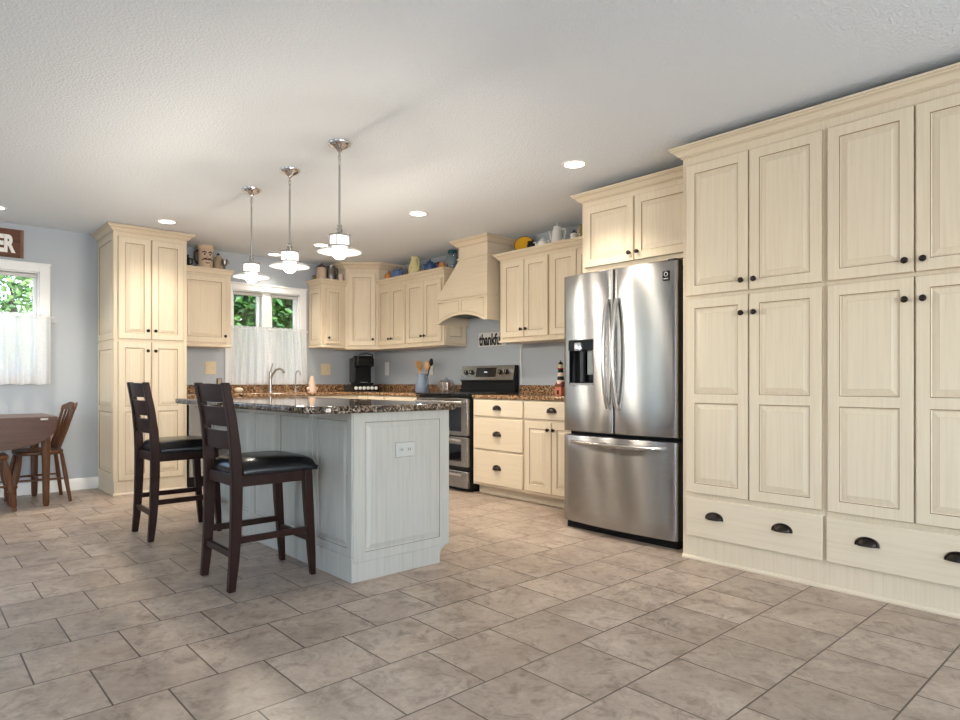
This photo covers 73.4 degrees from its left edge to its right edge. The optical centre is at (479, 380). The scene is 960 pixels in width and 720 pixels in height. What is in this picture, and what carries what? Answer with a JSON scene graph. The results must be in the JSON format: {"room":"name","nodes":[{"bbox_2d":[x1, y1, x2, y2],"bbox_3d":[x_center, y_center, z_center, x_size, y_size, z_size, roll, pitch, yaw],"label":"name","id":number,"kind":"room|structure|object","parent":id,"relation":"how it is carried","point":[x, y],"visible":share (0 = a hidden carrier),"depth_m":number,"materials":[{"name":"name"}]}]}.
{"room":"kitchen","nodes":[
{"label":"kitchen","id":0,"kind":"room"},
{"bbox_2d":[0,222,374,484],"bbox_3d":[-4.032,-0.190,6.011,7.360,2.440,0.150,0,0,-42],"label":"wall","id":1,"kind":"structure","parent":0,"point":[72,257],"depth_m":6.11,"materials":[{"name":"grey paint"}]},
{"bbox_2d":[0,228,23,258],"bbox_3d":[-4.242,-1.231,5.703,0.335,0.252,0.025,0,0,-42],"label":"wall sign","id":2,"kind":"object","parent":1,"relation":"attached to","point":[11,240],"visible":1,"depth_m":5.75,"materials":[{"name":"brown wood"}]},
{"bbox_2d":[0,259,50,313],"bbox_3d":[-4.711,-0.527,5.379,1.881,1.099,0.180,0,0,-42],"label":"window","id":3,"kind":"structure","parent":1,"relation":"in","point":[39,273],"depth_m":5.90,"materials":[{"name":"white paint"}]},
{"bbox_2d":[0,271,35,277],"bbox_3d":[-4.691,-0.961,5.357,1.665,0.036,0.036,0,0,-42],"label":"rolled shade","id":4,"kind":"object","parent":3,"relation":"attached to","point":[31,274],"depth_m":5.82,"materials":[{"name":"grey fabric"}]},
{"bbox_2d":[0,314,53,318],"bbox_3d":[-4.638,-0.582,5.301,1.908,0.020,0.054,0,0,-42],"label":"curtain rod","id":5,"kind":"object","parent":3,"relation":"attached to","point":[0,314],"visible":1,"depth_m":5.77,"materials":[{"name":"white plastic"}]},
{"bbox_2d":[0,311,50,384],"bbox_3d":[-4.277,-0.290,5.603,0.920,0.648,0.070,0,0,-42],"label":"cafe curtain","id":6,"kind":"object","parent":5,"relation":"hanging from","point":[25,341],"visible":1,"depth_m":5.77,"materials":[{"name":"white fabric"}]},
{"bbox_2d":[0,477,98,496],"bbox_3d":[-5.140,0.976,4.902,3.929,0.108,0.014,0,0,-42],"label":"baseboard","id":7,"kind":"structure","parent":1,"relation":"attached to","point":[89,482],"depth_m":6.02,"materials":[{"name":"white paint"}]},
{"bbox_2d":[205,361,215,374],"bbox_3d":[-2.894,-0.140,6.926,0.116,0.140,0.016,0,0,-42],"label":"wall plate","id":8,"kind":"object","parent":1,"relation":"attached to","point":[210,367],"visible":1,"depth_m":6.93,"materials":[{"name":"beige plastic"}]},
{"bbox_2d":[187,265,233,348],"bbox_3d":[-2.891,-0.755,6.694,0.554,0.810,0.362,0,0,-42],"label":"upper cabinet","id":9,"kind":"object","parent":1,"relation":"attached to","point":[208,289],"visible":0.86,"depth_m":6.60,"materials":[{"name":"beige paint"}]},
{"bbox_2d":[187,255,192,264],"bbox_3d":[-3.019,-1.224,6.582,0.132,0.128,0.115,0,0,-5],"label":"pot","id":10,"kind":"object","parent":9,"relation":"on","point":[188,258],"visible":0.33,"depth_m":6.58,"materials":[{"name":"black metal"}]},
{"bbox_2d":[193,244,213,267],"bbox_3d":[-2.869,-1.290,6.721,0.169,0.260,0.176,0,0,6],"label":"jug","id":11,"kind":"object","parent":9,"relation":"on","point":[205,259],"visible":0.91,"depth_m":6.66,"materials":[{"name":"beige ceramic"}]},
{"bbox_2d":[213,253,222,268],"bbox_3d":[-2.773,-1.257,6.831,0.100,0.194,0.098,0,0,-42],"label":"bottle","id":12,"kind":"object","parent":9,"relation":"on","point":[217,262],"visible":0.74,"depth_m":6.79,"materials":[{"name":"beige ceramic"}]},
{"bbox_2d":[222,259,228,268],"bbox_3d":[-2.681,-1.219,6.784,0.073,0.118,0.059,0,0,-10],"label":"cup","id":13,"kind":"object","parent":9,"relation":"on","point":[224,261],"visible":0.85,"depth_m":6.76,"materials":[{"name":"grey metal"}]},
{"bbox_2d":[225,281,306,384],"bbox_3d":[-2.472,-0.505,7.398,0.971,1.174,0.180,0,0,-42],"label":"window","id":14,"kind":"structure","parent":1,"relation":"in","point":[264,294],"depth_m":7.36,"materials":[{"name":"white paint"}]},
{"bbox_2d":[233,291,296,299],"bbox_3d":[-2.452,-0.976,7.376,0.755,0.036,0.036,0,0,-42],"label":"rolled shade","id":15,"kind":"object","parent":14,"relation":"attached to","point":[260,295],"depth_m":7.36,"materials":[{"name":"grey fabric"}]},
{"bbox_2d":[231,327,307,332],"bbox_3d":[-2.396,-0.580,7.322,0.945,0.020,0.054,0,0,-42],"label":"curtain rod","id":16,"kind":"object","parent":14,"relation":"attached to","point":[231,327],"visible":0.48,"depth_m":7.36,"materials":[{"name":"white plastic"}]},
{"bbox_2d":[229,325,306,383],"bbox_3d":[-2.386,-0.288,7.307,0.934,0.645,0.068,0,0,-42],"label":"cafe curtain","id":17,"kind":"object","parent":16,"relation":"hanging from","point":[253,352],"visible":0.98,"depth_m":7.27,"materials":[{"name":"white fabric"}]},
{"bbox_2d":[187,384,350,392],"bbox_3d":[-2.291,0.082,7.462,2.479,0.084,0.024,0,0,-42],"label":"backsplash","id":18,"kind":"structure","parent":1,"relation":"attached to","point":[275,387],"depth_m":7.45,"materials":[{"name":"brown stone"}]},
{"bbox_2d":[321,364,329,374],"bbox_3d":[-1.878,-0.140,7.841,0.130,0.140,0.016,0,0,-42],"label":"wall plate","id":19,"kind":"object","parent":1,"relation":"attached to","point":[325,368],"visible":1,"depth_m":7.84,"materials":[{"name":"beige plastic"}]},
{"bbox_2d":[306,278,346,348],"bbox_3d":[-1.823,-0.788,7.657,0.352,0.797,0.362,0,0,-42],"label":"upper cabinet","id":20,"kind":"object","parent":1,"relation":"attached to","point":[326,296],"visible":1,"depth_m":7.56,"materials":[{"name":"beige paint"}]},
{"bbox_2d":[316,263,325,277],"bbox_3d":[-1.870,-1.287,7.604,0.116,0.200,0.116,0,0,-42],"label":"crock","id":21,"kind":"object","parent":20,"relation":"on","point":[321,269],"visible":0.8,"depth_m":7.56,"materials":[{"name":"beige ceramic"}]},
{"bbox_2d":[326,265,337,279],"bbox_3d":[-1.770,-1.280,7.687,0.139,0.185,0.120,0,0,-6],"label":"pitcher","id":22,"kind":"object","parent":20,"relation":"on","point":[330,273],"visible":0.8,"depth_m":7.64,"materials":[{"name":"grey metal"}]},
{"bbox_2d":[326,262,403,351],"bbox_3d":[-1.399,-0.890,7.842,0.692,1.031,0.652,0,0,-42],"label":"upper cabinet","id":23,"kind":"object","parent":1,"relation":"attached to","point":[361,289],"visible":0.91,"depth_m":7.67,"materials":[{"name":"beige paint"}]},
{"bbox_2d":[375,225,578,393],"bbox_3d":[2.073,-0.190,4.622,0.150,2.440,10.090,0,0,-42],"label":"wall","id":24,"kind":"structure","parent":0,"point":[540,361],"depth_m":6.91,"materials":[{"name":"grey paint"}]},
{"bbox_2d":[385,362,388,374],"bbox_3d":[-1.173,-0.152,8.104,0.008,0.165,0.080,0,0,-42],"label":"wall plate","id":25,"kind":"object","parent":24,"relation":"attached to","point":[386,363],"visible":1,"depth_m":8.09,"materials":[{"name":"white plastic"}]},
{"bbox_2d":[376,275,424,349],"bbox_3d":[-0.921,-0.783,7.564,0.357,0.817,0.566,0,0,-42],"label":"upper cabinet","id":26,"kind":"object","parent":24,"relation":"attached to","point":[392,291],"visible":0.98,"depth_m":7.44,"materials":[{"name":"beige paint"}]},
{"bbox_2d":[384,271,390,278],"bbox_3d":[-1.092,-1.256,7.723,0.108,0.127,0.106,0,0,-42],"label":"gourd","id":27,"kind":"object","parent":26,"relation":"on","point":[387,275],"visible":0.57,"depth_m":7.68,"materials":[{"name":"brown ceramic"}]},
{"bbox_2d":[391,267,402,276],"bbox_3d":[-0.976,-1.272,7.597,0.211,0.159,0.148,0,0,15],"label":"teapot","id":28,"kind":"object","parent":26,"relation":"on","point":[396,272],"visible":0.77,"depth_m":7.54,"materials":[{"name":"blue ceramic"}]},
{"bbox_2d":[374,384,461,391],"bbox_3d":[-0.756,0.082,7.629,0.023,0.084,1.780,0,0,-42],"label":"backsplash","id":29,"kind":"structure","parent":24,"relation":"attached to","point":[382,387],"depth_m":7.71,"materials":[{"name":"brown stone"}]},
{"bbox_2d":[429,365,432,374],"bbox_3d":[-0.562,-0.128,7.427,0.008,0.115,0.075,0,0,-42],"label":"wall plate","id":30,"kind":"object","parent":24,"relation":"attached to","point":[431,367],"visible":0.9,"depth_m":7.42,"materials":[{"name":"white plastic"}]},
{"bbox_2d":[403,266,466,348],"bbox_3d":[-0.492,-0.783,7.088,0.357,0.817,0.714,0,0,-42],"label":"upper cabinet","id":31,"kind":"object","parent":24,"relation":"attached to","point":[424,287],"visible":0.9,"depth_m":6.96,"materials":[{"name":"beige paint"}]},
{"bbox_2d":[408,257,419,273],"bbox_3d":[-0.752,-1.311,7.338,0.146,0.238,0.149,0,0,-1],"label":"pitcher","id":32,"kind":"object","parent":31,"relation":"on","point":[414,266],"visible":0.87,"depth_m":7.29,"materials":[{"name":"beige ceramic"}]},
{"bbox_2d":[423,259,436,269],"bbox_3d":[-0.553,-1.270,7.129,0.145,0.156,0.207,0,0,-9],"label":"teapot","id":33,"kind":"object","parent":31,"relation":"on","point":[429,265],"visible":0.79,"depth_m":7.07,"materials":[{"name":"blue ceramic"}]},
{"bbox_2d":[448,250,456,253],"bbox_3d":[-0.297,-1.298,6.930,0.128,0.212,0.128,0,0,-42],"label":"glass jar","id":34,"kind":"object","parent":31,"relation":"on","point":[449,251],"visible":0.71,"depth_m":6.89,"materials":[{"name":"teal glass"}]},
{"bbox_2d":[434,233,516,326],"bbox_3d":[-0.039,-0.996,6.511,0.454,0.827,0.817,0,0,-42],"label":"range hood","id":35,"kind":"object","parent":24,"relation":"attached to","point":[472,290],"visible":0.93,"depth_m":6.31,"materials":[{"name":"beige paint"}]},
{"bbox_2d":[479,332,507,346],"bbox_3d":[0.131,-0.430,6.651,0.016,0.145,0.425,0,0,-42],"label":"wall sign","id":36,"kind":"object","parent":24,"relation":"attached to","point":[489,339],"visible":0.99,"depth_m":6.67,"materials":[{"name":"grey"}]},
{"bbox_2d":[520,345,521,384],"bbox_3d":[0.406,-0.160,6.351,0.012,0.396,0.014,0,0,-42],"label":"cable cover","id":37,"kind":"object","parent":24,"relation":"attached to","point":[520,345],"visible":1,"depth_m":6.35,"materials":[{"name":"white plastic"}]},
{"bbox_2d":[492,243,563,343],"bbox_3d":[0.484,-0.780,6.001,0.363,0.840,0.691,0,0,-42],"label":"upper cabinet","id":38,"kind":"object","parent":24,"relation":"attached to","point":[525,273],"visible":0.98,"depth_m":5.87,"materials":[{"name":"beige paint"}]},
{"bbox_2d":[514,236,532,249],"bbox_3d":[0.418,-1.292,6.124,0.193,0.181,0.075,0,0,15],"label":"plate","id":39,"kind":"object","parent":38,"relation":"on","point":[520,243],"visible":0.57,"depth_m":6.15,"materials":[{"name":"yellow ceramic"}]},
{"bbox_2d":[527,241,535,246],"bbox_3d":[0.475,-1.248,5.980,0.079,0.096,0.090,0,0,-5],"label":"creamer","id":40,"kind":"object","parent":38,"relation":"on","point":[530,243],"visible":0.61,"depth_m":5.96,"materials":[{"name":"black ceramic"}]},
{"bbox_2d":[535,237,548,245],"bbox_3d":[0.570,-1.255,5.882,0.103,0.111,0.147,0,0,-9],"label":"teapot","id":41,"kind":"object","parent":38,"relation":"on","point":[541,241],"visible":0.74,"depth_m":5.84,"materials":[{"name":"white ceramic"}]},
{"bbox_2d":[548,223,566,241],"bbox_3d":[0.690,-1.306,5.748,0.116,0.212,0.188,0,0,-12],"label":"coffee pot","id":42,"kind":"object","parent":38,"relation":"on","point":[557,234],"visible":0.84,"depth_m":5.71,"materials":[{"name":"white ceramic"}]},
{"bbox_2d":[520,385,554,393],"bbox_3d":[0.832,0.082,5.868,0.023,0.084,1.293,0,0,-42],"label":"backsplash","id":43,"kind":"structure","parent":24,"relation":"attached to","point":[524,389],"depth_m":6.16,"materials":[{"name":"brown stone"}]},
{"bbox_2d":[547,236,583,340],"bbox_3d":[0.977,-0.780,5.454,0.363,0.840,0.780,0,0,-42],"label":"upper cabinet","id":44,"kind":"object","parent":24,"relation":"attached to","point":[566,255],"visible":0.15,"depth_m":5.55,"materials":[{"name":"beige paint"}]},
{"bbox_2d":[570,230,577,237],"bbox_3d":[0.818,-1.258,5.604,0.072,0.115,0.072,0,0,-42],"label":"sugar bowl","id":45,"kind":"object","parent":44,"relation":"on","point":[573,234],"visible":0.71,"depth_m":5.58,"materials":[{"name":"white ceramic"}]},
{"bbox_2d":[577,224,581,236],"bbox_3d":[0.890,-1.269,5.522,0.107,0.138,0.105,0,0,5],"label":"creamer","id":46,"kind":"object","parent":44,"relation":"on","point":[579,232],"visible":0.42,"depth_m":5.50,"materials":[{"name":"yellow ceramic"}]},
{"bbox_2d":[571,165,682,273],"bbox_3d":[1.349,-1.067,4.626,0.918,0.565,1.035,0,0,-42],"label":"upper cabinet","id":47,"kind":"object","parent":24,"relation":"attached to","point":[636,221],"visible":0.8,"depth_m":4.35,"materials":[{"name":"beige paint"}]},
{"bbox_2d":[0,0,959,264],"bbox_3d":[-0.604,-1.490,2.209,7.360,0.160,10.390,0,0,-42],"label":"ceiling","id":48,"kind":"structure","parent":0,"point":[466,114],"depth_m":3.22,"materials":[{"name":"white paint"}]},
{"bbox_2d":[156,219,177,223],"bbox_3d":[-2.768,-1.407,5.697,0.172,0.005,0.172,0,0,-42],"label":"recessed light","id":49,"kind":"object","parent":48,"relation":"in","point":[164,221],"visible":1,"depth_m":5.68,"materials":[{"name":"white paint"}]},
{"bbox_2d":[233,186,269,282],"bbox_3d":[-1.680,-1.065,4.738,0.260,0.690,0.260,0,0,-42],"label":"pendant light","id":50,"kind":"object","parent":48,"relation":"hanging from","point":[251,273],"visible":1,"depth_m":4.71,"materials":[{"name":"silver metal"}]},
{"bbox_2d":[249,255,253,261],"bbox_3d":[-1.680,-0.894,4.738,0.048,0.064,0.048,0,0,-42],"label":"socket","id":51,"kind":"object","parent":50,"relation":"attached to","point":[251,259],"depth_m":4.73,"materials":[{"name":"silver metal"}]},
{"bbox_2d":[267,253,279,255],"bbox_3d":[-2.285,-1.407,7.176,0.172,0.005,0.172,0,0,-42],"label":"recessed light","id":52,"kind":"object","parent":48,"relation":"in","point":[270,254],"visible":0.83,"depth_m":7.17,"materials":[{"name":"white paint"}]},
{"bbox_2d":[269,166,309,272],"bbox_3d":[-1.270,-1.065,4.303,0.260,0.690,0.260,0,0,-42],"label":"pendant light","id":53,"kind":"object","parent":48,"relation":"hanging from","point":[289,262],"visible":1,"depth_m":4.28,"materials":[{"name":"silver metal"}]},
{"bbox_2d":[287,242,292,249],"bbox_3d":[-1.270,-0.894,4.303,0.048,0.064,0.048,0,0,-42],"label":"socket","id":54,"kind":"object","parent":53,"relation":"attached to","point":[289,246],"depth_m":4.29,"materials":[{"name":"silver metal"}]},
{"bbox_2d":[312,243,327,246],"bbox_3d":[-1.648,-1.407,6.682,0.172,0.005,0.172,0,0,-42],"label":"recessed light","id":55,"kind":"object","parent":48,"relation":"in","point":[315,244],"visible":0.92,"depth_m":6.67,"materials":[{"name":"white paint"}]},
{"bbox_2d":[317,139,361,258],"bbox_3d":[-0.832,-1.065,3.818,0.260,0.690,0.260,0,0,-42],"label":"pendant light","id":56,"kind":"object","parent":48,"relation":"hanging from","point":[339,247],"visible":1,"depth_m":3.79,"materials":[{"name":"white glass"}]},
{"bbox_2d":[336,224,342,232],"bbox_3d":[-0.832,-0.894,3.818,0.048,0.064,0.048,0,0,-42],"label":"socket","id":57,"kind":"object","parent":56,"relation":"attached to","point":[339,229],"depth_m":3.81,"materials":[{"name":"silver metal"}]},
{"bbox_2d":[408,211,427,215],"bbox_3d":[-0.521,-1.407,5.425,0.172,0.005,0.172,0,0,-42],"label":"recessed light","id":58,"kind":"object","parent":48,"relation":"in","point":[412,213],"visible":1,"depth_m":5.41,"materials":[{"name":"white paint"}]},
{"bbox_2d":[561,159,587,168],"bbox_3d":[0.614,-1.407,4.188,0.172,0.005,0.172,0,0,-42],"label":"recessed light","id":59,"kind":"object","parent":48,"relation":"in","point":[570,164],"visible":1,"depth_m":4.18,"materials":[{"name":"white paint"}]},
{"bbox_2d":[0,486,959,719],"bbox_3d":[-0.604,1.060,2.209,7.360,0.060,10.390,0,0,-42],"label":"floor","id":60,"kind":"structure","parent":0,"point":[525,613],"depth_m":2.63,"materials":[{"name":"beige tile"}]},
{"bbox_2d":[0,453,16,511],"bbox_3d":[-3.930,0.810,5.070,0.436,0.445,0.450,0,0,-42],"label":"dining chair","id":61,"kind":"object","parent":60,"relation":"on","point":[5,473],"visible":0.99,"depth_m":5.06,"materials":[{"name":"brown wood"}]},
{"bbox_2d":[0,413,57,505],"bbox_3d":[-4.129,0.661,5.234,1.075,0.737,0.755,0,0,-42],"label":"table","id":62,"kind":"object","parent":60,"relation":"on","point":[17,431],"visible":0.97,"depth_m":5.24,"materials":[{"name":"brown wood"}]},
{"bbox_2d":[4,402,77,506],"bbox_3d":[-3.777,0.610,5.562,0.505,0.846,0.526,0,0,-42],"label":"dining chair","id":63,"kind":"object","parent":60,"relation":"on","point":[59,435],"visible":0.8,"depth_m":5.52,"materials":[{"name":"brown wood"}]},
{"bbox_2d":[91,222,194,495],"bbox_3d":[-3.229,-0.187,6.182,0.742,2.434,0.668,0,0,-42],"label":"tall cabinet","id":64,"kind":"object","parent":60,"relation":"on","point":[142,271],"visible":0.92,"depth_m":5.95,"materials":[{"name":"beige paint"}]},
{"bbox_2d":[127,382,221,541],"bbox_3d":[-2.090,0.519,4.404,0.503,1.022,0.441,0,0,-42],"label":"counter stool","id":65,"kind":"object","parent":60,"relation":"on","point":[156,449],"visible":0.9,"depth_m":4.28,"materials":[{"name":"brown wood"}]},
{"bbox_2d":[142,436,219,452],"bbox_3d":[-2.057,0.427,4.433,0.416,0.080,0.441,0,0,-42],"label":"seat cushion","id":66,"kind":"object","parent":65,"relation":"on","point":[174,444],"depth_m":4.27,"materials":[{"name":"black leather"}]},
{"bbox_2d":[187,404,202,487],"bbox_3d":[-2.753,0.597,6.575,0.595,0.866,0.666,0,0,-42],"label":"base cabinet","id":67,"kind":"object","parent":60,"relation":"on","point":[193,417],"visible":0.1,"depth_m":6.20,"materials":[{"name":"beige wood"}]},
{"bbox_2d":[194,383,317,592],"bbox_3d":[-1.192,0.519,3.416,0.503,1.022,0.441,0,0,-42],"label":"counter stool","id":68,"kind":"object","parent":60,"relation":"on","point":[236,469],"visible":1,"depth_m":3.32,"materials":[{"name":"brown wood"}]},
{"bbox_2d":[214,450,317,475],"bbox_3d":[-1.160,0.427,3.445,0.416,0.080,0.441,0,0,-42],"label":"seat cushion","id":69,"kind":"object","parent":68,"relation":"on","point":[274,462],"depth_m":3.31,"materials":[{"name":"black leather"}]},
{"bbox_2d":[295,395,357,398],"bbox_3d":[-2.071,0.596,7.220,1.262,0.868,0.675,0,0,-42],"label":"base cabinet","id":70,"kind":"object","parent":60,"relation":"on","point":[329,396],"visible":0.06,"depth_m":7.25,"materials":[{"name":"beige paint"}]},
{"bbox_2d":[187,391,420,397],"bbox_3d":[-1.686,0.143,6.808,2.503,0.036,1.805,0,0,-42],"label":"countertop","id":71,"kind":"structure","parent":70,"relation":"on","point":[317,393],"depth_m":7.01,"materials":[{"name":"brown stone"}]},
{"bbox_2d":[234,387,242,391],"bbox_3d":[-2.631,0.097,7.033,0.100,0.056,0.054,0,0,-42],"label":"sponge","id":72,"kind":"object","parent":71,"relation":"on","point":[238,389],"visible":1,"depth_m":7.01,"materials":[{"name":"beige"}]},
{"bbox_2d":[268,363,284,391],"bbox_3d":[-2.275,-0.038,7.196,0.237,0.327,0.071,0,0,35],"label":"sink faucet","id":73,"kind":"object","parent":71,"relation":"on","point":[271,374],"visible":0.92,"depth_m":7.23,"materials":[{"name":"silver metal"}]},
{"bbox_2d":[306,375,317,391],"bbox_3d":[-1.968,0.020,7.558,0.115,0.211,0.118,0,0,5],"label":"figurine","id":74,"kind":"object","parent":71,"relation":"on","point":[311,388],"visible":1,"depth_m":7.53,"materials":[{"name":"beige ceramic"}]},
{"bbox_2d":[344,385,378,391],"bbox_3d":[-1.441,0.087,7.857,0.340,0.075,0.318,0,0,-30],"label":"pod drawer","id":75,"kind":"object","parent":71,"relation":"on","point":[353,388],"visible":0.87,"depth_m":7.73,"materials":[{"name":"black plastic"}]},
{"bbox_2d":[349,353,373,384],"bbox_3d":[-1.438,-0.144,7.858,0.237,0.386,0.274,0,0,-30],"label":"coffee maker","id":76,"kind":"object","parent":71,"relation":"on","point":[359,366],"visible":1,"depth_m":7.82,"materials":[{"name":"black plastic"}]},
{"bbox_2d":[415,374,428,391],"bbox_3d":[-0.642,0.022,7.181,0.159,0.205,0.156,0,0,4],"label":"utensil crock","id":77,"kind":"object","parent":71,"relation":"on","point":[422,385],"visible":0.91,"depth_m":7.12,"materials":[{"name":"blue"}]},
{"bbox_2d":[415,361,420,373],"bbox_3d":[-0.684,-0.066,7.170,0.078,0.322,0.037,0,0,-42],"label":"utensil","id":78,"kind":"object","parent":77,"relation":"in","point":[418,363],"visible":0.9,"depth_m":7.17,"materials":[{"name":"brown wood"}]},
{"bbox_2d":[425,361,429,373],"bbox_3d":[-0.597,-0.065,7.197,0.077,0.322,0.055,0,0,14],"label":"utensil","id":79,"kind":"object","parent":77,"relation":"in","point":[427,365],"visible":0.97,"depth_m":7.18,"materials":[{"name":"brown wood"}]},
{"bbox_2d":[426,358,432,378],"bbox_3d":[-0.571,-0.077,7.142,0.134,0.347,0.041,0,0,36],"label":"utensil","id":80,"kind":"object","parent":77,"relation":"in","point":[431,359],"visible":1,"depth_m":7.11,"materials":[{"name":"black plastic"}]},
{"bbox_3d":[-0.364,0.039,6.976,0.180,0.171,0.180,0,0,-42],"label":"cookie jar","id":81,"kind":"object","parent":71,"relation":"on","visible":0},
{"bbox_2d":[440,382,452,390],"bbox_3d":[-0.364,0.059,6.974,0.139,0.097,0.129,0,0,-42],"label":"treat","id":82,"kind":"object","parent":81,"relation":"in","point":[446,385],"visible":1,"depth_m":6.95,"materials":[{"name":"silver metal"}]},
{"bbox_2d":[211,408,448,582],"bbox_3d":[-1.148,0.597,4.161,0.847,0.866,2.015,0,0,-42],"label":"kitchen island","id":83,"kind":"object","parent":60,"relation":"on","point":[381,479],"visible":0.71,"depth_m":3.50,"materials":[{"name":"white paint"}]},
{"bbox_2d":[175,396,454,413],"bbox_3d":[-1.195,0.144,4.210,0.907,0.038,2.205,0,0,-42],"label":"island countertop","id":84,"kind":"structure","parent":83,"relation":"on","point":[288,404],"depth_m":3.58,"materials":[{"name":"stone"}]},
{"bbox_2d":[396,442,413,456],"bbox_3d":[-0.405,0.370,3.484,0.120,0.076,0.008,0,0,-42],"label":"outlet","id":85,"kind":"object","parent":83,"relation":"attached to","point":[403,449],"depth_m":3.48,"materials":[{"name":"grey plastic"}]},
{"bbox_2d":[358,395,385,399],"bbox_3d":[-1.003,0.596,7.415,0.675,0.868,0.562,0,0,-42],"label":"base cabinet","id":86,"kind":"object","parent":60,"relation":"on","point":[372,397],"visible":0.11,"depth_m":7.18,"materials":[{"name":"beige paint"}]},
{"bbox_2d":[385,396,416,400],"bbox_3d":[-0.608,0.596,6.976,0.675,0.868,0.612,0,0,-42],"label":"base cabinet","id":87,"kind":"object","parent":60,"relation":"on","point":[399,398],"visible":0.06,"depth_m":6.76,"materials":[{"name":"beige paint"}]},
{"bbox_2d":[415,365,518,491],"bbox_3d":[-0.155,0.436,6.420,0.723,1.188,0.806,0,0,-42],"label":"range","id":88,"kind":"object","parent":60,"relation":"on","point":[496,379],"visible":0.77,"depth_m":6.09,"materials":[{"name":"silver metal"}]},
{"bbox_2d":[415,392,514,395],"bbox_3d":[-0.152,0.127,6.423,0.625,0.021,0.806,0,0,-42],"label":"cooktop","id":89,"kind":"object","parent":88,"relation":"in","point":[422,393],"depth_m":6.29,"materials":[{"name":"black glass"}]},
{"bbox_2d":[473,399,530,501],"bbox_3d":[0.374,0.596,5.887,0.675,0.868,0.655,0,0,-42],"label":"base cabinet","id":90,"kind":"object","parent":60,"relation":"on","point":[498,424],"visible":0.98,"depth_m":5.66,"materials":[{"name":"beige paint"}]},
{"bbox_2d":[472,394,563,400],"bbox_3d":[0.598,0.143,5.657,0.653,0.036,1.293,0,0,-42],"label":"countertop","id":91,"kind":"structure","parent":90,"relation":"on","point":[539,397],"depth_m":5.56,"materials":[{"name":"brown stone"}]},
{"bbox_2d":[554,360,563,394],"bbox_3d":[0.711,-0.029,5.679,0.086,0.308,0.086,0,0,-42],"label":"lighthouse figurine","id":92,"kind":"object","parent":91,"relation":"on","point":[559,385],"visible":0.92,"depth_m":5.65,"materials":[{"name":"red ceramic"}]},
{"bbox_2d":[525,400,570,507],"bbox_3d":[0.808,0.596,5.406,0.675,0.868,0.640,0,0,-42],"label":"base cabinet","id":93,"kind":"object","parent":60,"relation":"on","point":[545,431],"visible":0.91,"depth_m":5.27,"materials":[{"name":"beige paint"}]},
{"bbox_2d":[564,258,682,549],"bbox_3d":[1.113,0.139,4.434,0.808,1.782,0.897,0,0,-42],"label":"refrigerator","id":94,"kind":"object","parent":60,"relation":"on","point":[623,327],"visible":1,"depth_m":4.14,"materials":[{"name":"silver metal"}]},
{"bbox_2d":[564,260,682,441],"bbox_3d":[1.113,0.122,4.434,0.808,1.715,0.897,0,0,-42],"label":"doors","id":95,"kind":"structure","parent":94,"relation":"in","point":[623,327],"depth_m":4.14,"materials":[{"name":"silver metal"}]},
{"bbox_2d":[668,104,825,588],"bbox_3d":[1.836,-0.165,3.876,1.198,2.390,0.846,0,0,-42],"label":"pantry cabinet","id":96,"kind":"object","parent":60,"relation":"on","point":[754,195],"visible":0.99,"depth_m":3.43,"materials":[{"name":"beige paint"}]},
{"bbox_2d":[821,62,959,618],"bbox_3d":[2.404,-0.165,3.247,1.198,2.390,0.850,0,0,-42],"label":"pantry cabinet","id":97,"kind":"object","parent":60,"relation":"on","point":[893,149],"visible":1,"depth_m":2.97,"materials":[{"name":"beige paint"}]},
{"label":"outside","id":98,"kind":"structure","parent":0,"visible":0},
{"bbox_3d":[-9.646,1.340,13.687,32.000,0.020,18.750,0,0,-42],"label":"ground","id":99,"kind":"structure","parent":98,"visible":0},
{"bbox_2d":[0,275,31,312],"bbox_3d":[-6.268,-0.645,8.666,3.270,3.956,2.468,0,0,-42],"label":"tree","id":100,"kind":"object","parent":99,"relation":"on","point":[11,305],"visible":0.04,"depth_m":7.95,"materials":[{"name":"green plant"}]},
{"bbox_2d":[234,294,292,327],"bbox_3d":[-3.674,-0.624,9.605,1.764,4.051,1.711,0,0,6],"label":"evergreen shrub","id":101,"kind":"object","parent":99,"relation":"on","point":[248,317],"visible":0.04,"depth_m":9.16,"materials":[{"name":"green plant"}]},
{"bbox_2d":[274,299,292,328],"bbox_3d":[-2.870,-0.602,10.605,1.762,4.060,1.739,0,0,5],"label":"evergreen shrub","id":102,"kind":"object","parent":99,"relation":"on","point":[289,324],"visible":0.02,"depth_m":10.06,"materials":[{"name":"green plant"}]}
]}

